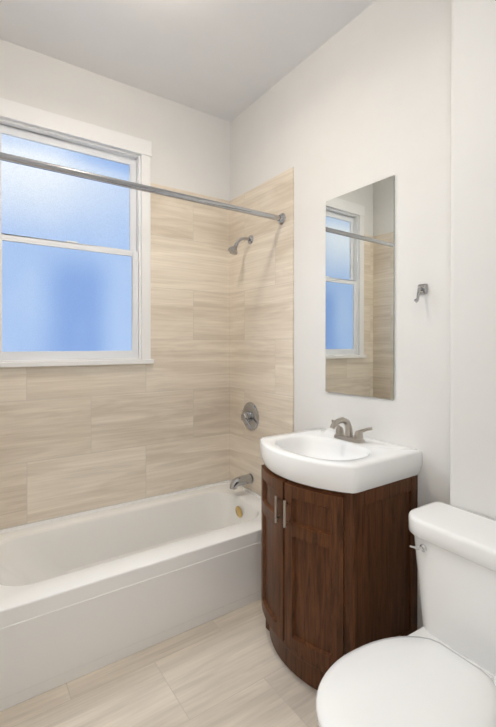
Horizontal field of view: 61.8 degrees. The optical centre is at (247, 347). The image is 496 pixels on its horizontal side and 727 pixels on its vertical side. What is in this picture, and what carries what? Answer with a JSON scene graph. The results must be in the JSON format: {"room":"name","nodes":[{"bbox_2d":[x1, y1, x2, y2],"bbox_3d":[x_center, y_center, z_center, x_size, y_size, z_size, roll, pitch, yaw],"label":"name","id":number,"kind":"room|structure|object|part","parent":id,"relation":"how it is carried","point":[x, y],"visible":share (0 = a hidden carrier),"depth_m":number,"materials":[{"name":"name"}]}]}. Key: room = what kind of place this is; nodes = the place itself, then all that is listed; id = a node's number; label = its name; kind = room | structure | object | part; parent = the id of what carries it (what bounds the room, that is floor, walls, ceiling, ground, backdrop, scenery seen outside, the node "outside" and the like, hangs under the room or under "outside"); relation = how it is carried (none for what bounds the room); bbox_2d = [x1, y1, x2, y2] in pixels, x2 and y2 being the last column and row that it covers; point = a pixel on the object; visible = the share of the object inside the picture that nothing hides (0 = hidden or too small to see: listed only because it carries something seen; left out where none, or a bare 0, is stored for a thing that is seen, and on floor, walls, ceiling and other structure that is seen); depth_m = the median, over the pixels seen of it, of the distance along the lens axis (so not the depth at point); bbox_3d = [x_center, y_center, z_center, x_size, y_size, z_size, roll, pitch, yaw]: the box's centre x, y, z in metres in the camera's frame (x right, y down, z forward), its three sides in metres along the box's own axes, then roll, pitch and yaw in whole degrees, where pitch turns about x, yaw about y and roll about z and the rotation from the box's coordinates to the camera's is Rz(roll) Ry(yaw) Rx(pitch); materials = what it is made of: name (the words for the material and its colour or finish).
{"room":"bathroom","nodes":[
{"label":"bathroom","id":0,"kind":"room"},
{"bbox_2d":[0,39,229,529],"bbox_3d":[-0.871,-0.140,2.579,2.000,2.975,0.150,0,0,-35],"label":"wall","id":1,"kind":"structure","parent":0,"point":[190,149],"depth_m":2.60,"materials":[{"name":"paint"}]},
{"bbox_2d":[0,98,153,367],"bbox_3d":[-1.034,-0.602,2.419,0.950,1.409,0.164,0,0,-35],"label":"window","id":2,"kind":"structure","parent":1,"relation":"in","point":[83,300],"depth_m":2.41,"materials":[{"name":"white"}]},
{"bbox_3d":[-1.045,-0.878,2.433,0.710,0.558,0.004,0,0,-35],"label":"sash glass","id":3,"kind":"part","parent":2,"relation":"part of","materials":[{"name":"blue glass"}]},
{"bbox_3d":[-1.023,-0.274,2.405,0.710,0.598,0.004,0,0,-35],"label":"sash glass","id":4,"kind":"part","parent":2,"relation":"part of","materials":[{"name":"blue glass"}]},
{"bbox_3d":[-1.044,-0.884,2.433,0.782,0.633,0.034,0,0,-35],"label":"sash frame","id":5,"kind":"part","parent":2,"relation":"part of","materials":[{"name":"white wood"}]},
{"bbox_3d":[-1.023,-0.269,2.405,0.782,0.673,0.034,0,0,-35],"label":"sash frame","id":6,"kind":"part","parent":2,"relation":"part of","materials":[{"name":"white wood"}]},
{"bbox_2d":[0,183,229,528],"bbox_3d":[-0.826,-0.048,2.513,1.700,2.008,0.010,0,0,-35],"label":"tile","id":7,"kind":"structure","parent":1,"relation":"attached to","point":[77,439],"depth_m":2.65,"materials":[{"name":"beige tile"}]},
{"bbox_2d":[0,599,318,726],"bbox_3d":[-0.039,1.405,1.382,2.000,0.100,3.080,0,0,-35],"label":"floor","id":8,"kind":"structure","parent":0,"point":[230,669],"depth_m":1.63,"materials":[{"name":"tile"}]},
{"bbox_2d":[0,480,260,710],"bbox_3d":[-0.609,1.154,2.207,1.679,0.392,0.752,0,0,-35],"label":"bathtub","id":9,"kind":"object","parent":8,"relation":"on","point":[85,593],"visible":0.83,"depth_m":1.98,"materials":[{"name":"white ceramic"}]},
{"bbox_2d":[260,417,421,689],"bbox_3d":[0.347,0.837,1.845,0.533,1.030,0.594,0,0,-35],"label":"bathroom vanity","id":10,"kind":"object","parent":8,"relation":"on","point":[338,568],"visible":0.98,"depth_m":1.65,"materials":[{"name":"brown wood"}]},
{"bbox_3d":[0.113,0.885,1.839,0.094,0.665,0.253,0,0,-35],"label":"door","id":11,"kind":"part","parent":10,"relation":"part of","materials":[{"name":"brown wood"}]},
{"bbox_3d":[0.259,0.886,1.627,0.094,0.665,0.253,0,0,-35],"label":"door","id":12,"kind":"part","parent":10,"relation":"part of","materials":[{"name":"brown wood"}]},
{"bbox_2d":[260,428,421,493],"bbox_3d":[0.354,0.490,1.848,0.514,0.112,0.594,0,0,-35],"label":"sink","id":13,"kind":"object","parent":10,"relation":"in","point":[320,460],"depth_m":1.69,"materials":[{"name":"white ceramic"}]},
{"bbox_2d":[330,417,372,442],"bbox_3d":[0.436,0.378,1.918,0.152,0.111,0.244,0,0,-35],"label":"faucet","id":14,"kind":"object","parent":10,"relation":"on","point":[339,437],"depth_m":1.92,"materials":[{"name":"silver metal"}]},
{"bbox_2d":[316,501,495,726],"bbox_3d":[0.535,0.967,1.137,0.788,0.780,0.517,0,0,-35],"label":"toilet","id":15,"kind":"object","parent":8,"relation":"on","point":[438,669],"visible":1,"depth_m":1.20,"materials":[{"name":"white ceramic"}]},
{"bbox_3d":[0.416,0.909,1.073,0.520,0.052,0.378,0,0,-35],"label":"seat","id":16,"kind":"part","parent":15,"relation":"part of","materials":[{"name":"white plastic"}]},
{"bbox_3d":[0.569,0.667,1.385,0.020,0.024,0.053,0,0,-35],"label":"lever","id":17,"kind":"part","parent":15,"relation":"part of","materials":[{"name":"silver metal"}]},
{"bbox_3d":[0.759,0.763,1.290,0.243,0.374,0.517,0,0,-35],"label":"tank","id":18,"kind":"part","parent":15,"relation":"part of","materials":[{"name":"white ceramic"}]},
{"bbox_2d":[0,0,375,121],"bbox_3d":[-0.039,-1.670,1.364,2.000,0.100,3.080,0,0,-35],"label":"ceiling","id":19,"kind":"structure","parent":0,"point":[229,60],"depth_m":2.18,"materials":[{"name":"paint"}]},
{"bbox_2d":[230,0,451,629],"bbox_3d":[0.411,-0.138,2.338,0.163,2.975,1.703,0,0,-35],"label":"wall","id":20,"kind":"structure","parent":0,"point":[362,99],"depth_m":1.95,"materials":[{"name":"paint"}]},
{"bbox_2d":[230,167,293,494],"bbox_3d":[0.069,-0.049,2.705,0.010,2.008,0.690,0,0,-35],"label":"tile","id":21,"kind":"structure","parent":20,"relation":"attached to","point":[262,322],"depth_m":2.67,"materials":[{"name":"beige tile"}]},
{"bbox_2d":[0,152,285,224],"bbox_3d":[-0.486,-0.772,2.018,1.679,0.068,0.068,0,0,-35],"label":"rail","id":22,"kind":"object","parent":21,"relation":"attached to","point":[24,161],"visible":1,"depth_m":1.96,"materials":[{"name":"silver metal"}]},
{"bbox_2d":[228,235,252,254],"bbox_3d":[-0.053,-0.675,2.715,0.174,0.145,0.068,0,0,-35],"label":"shower head","id":23,"kind":"object","parent":21,"relation":"attached to","point":[232,250],"visible":1,"depth_m":2.70},
{"bbox_2d":[230,473,253,489],"bbox_3d":[-0.049,0.881,2.727,0.164,0.077,0.068,0,0,-35],"label":"tub spout","id":24,"kind":"object","parent":21,"relation":"attached to","point":[236,482],"visible":1,"depth_m":2.71,"materials":[{"name":"silver metal"}]},
{"bbox_2d":[241,402,258,430],"bbox_3d":[-0.009,0.461,2.752,0.067,0.190,0.190,0,0,-35],"label":"shower valve","id":25,"kind":"object","parent":21,"relation":"attached to","point":[250,416],"visible":1,"depth_m":2.73,"materials":[{"name":"silver metal"}]},
{"bbox_3d":[0.534,-0.269,2.027,0.012,1.005,0.416,0,0,-35],"label":"mirror","id":26,"kind":"part","parent":20,"relation":"part of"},
{"bbox_2d":[414,284,427,302],"bbox_3d":[0.714,-0.226,1.728,0.057,0.081,0.042,0,0,-35],"label":"robe hook","id":27,"kind":"object","parent":20,"relation":"attached to","point":[422,289],"visible":1,"depth_m":1.73,"materials":[{"name":"silver metal"}]},
{"bbox_2d":[450,0,495,519],"bbox_3d":[1.157,-0.131,1.164,0.270,2.975,1.077,0,0,-35],"label":"wall","id":28,"kind":"structure","parent":0,"point":[473,294],"depth_m":1.45,"materials":[{"name":"paint"}]}
]}

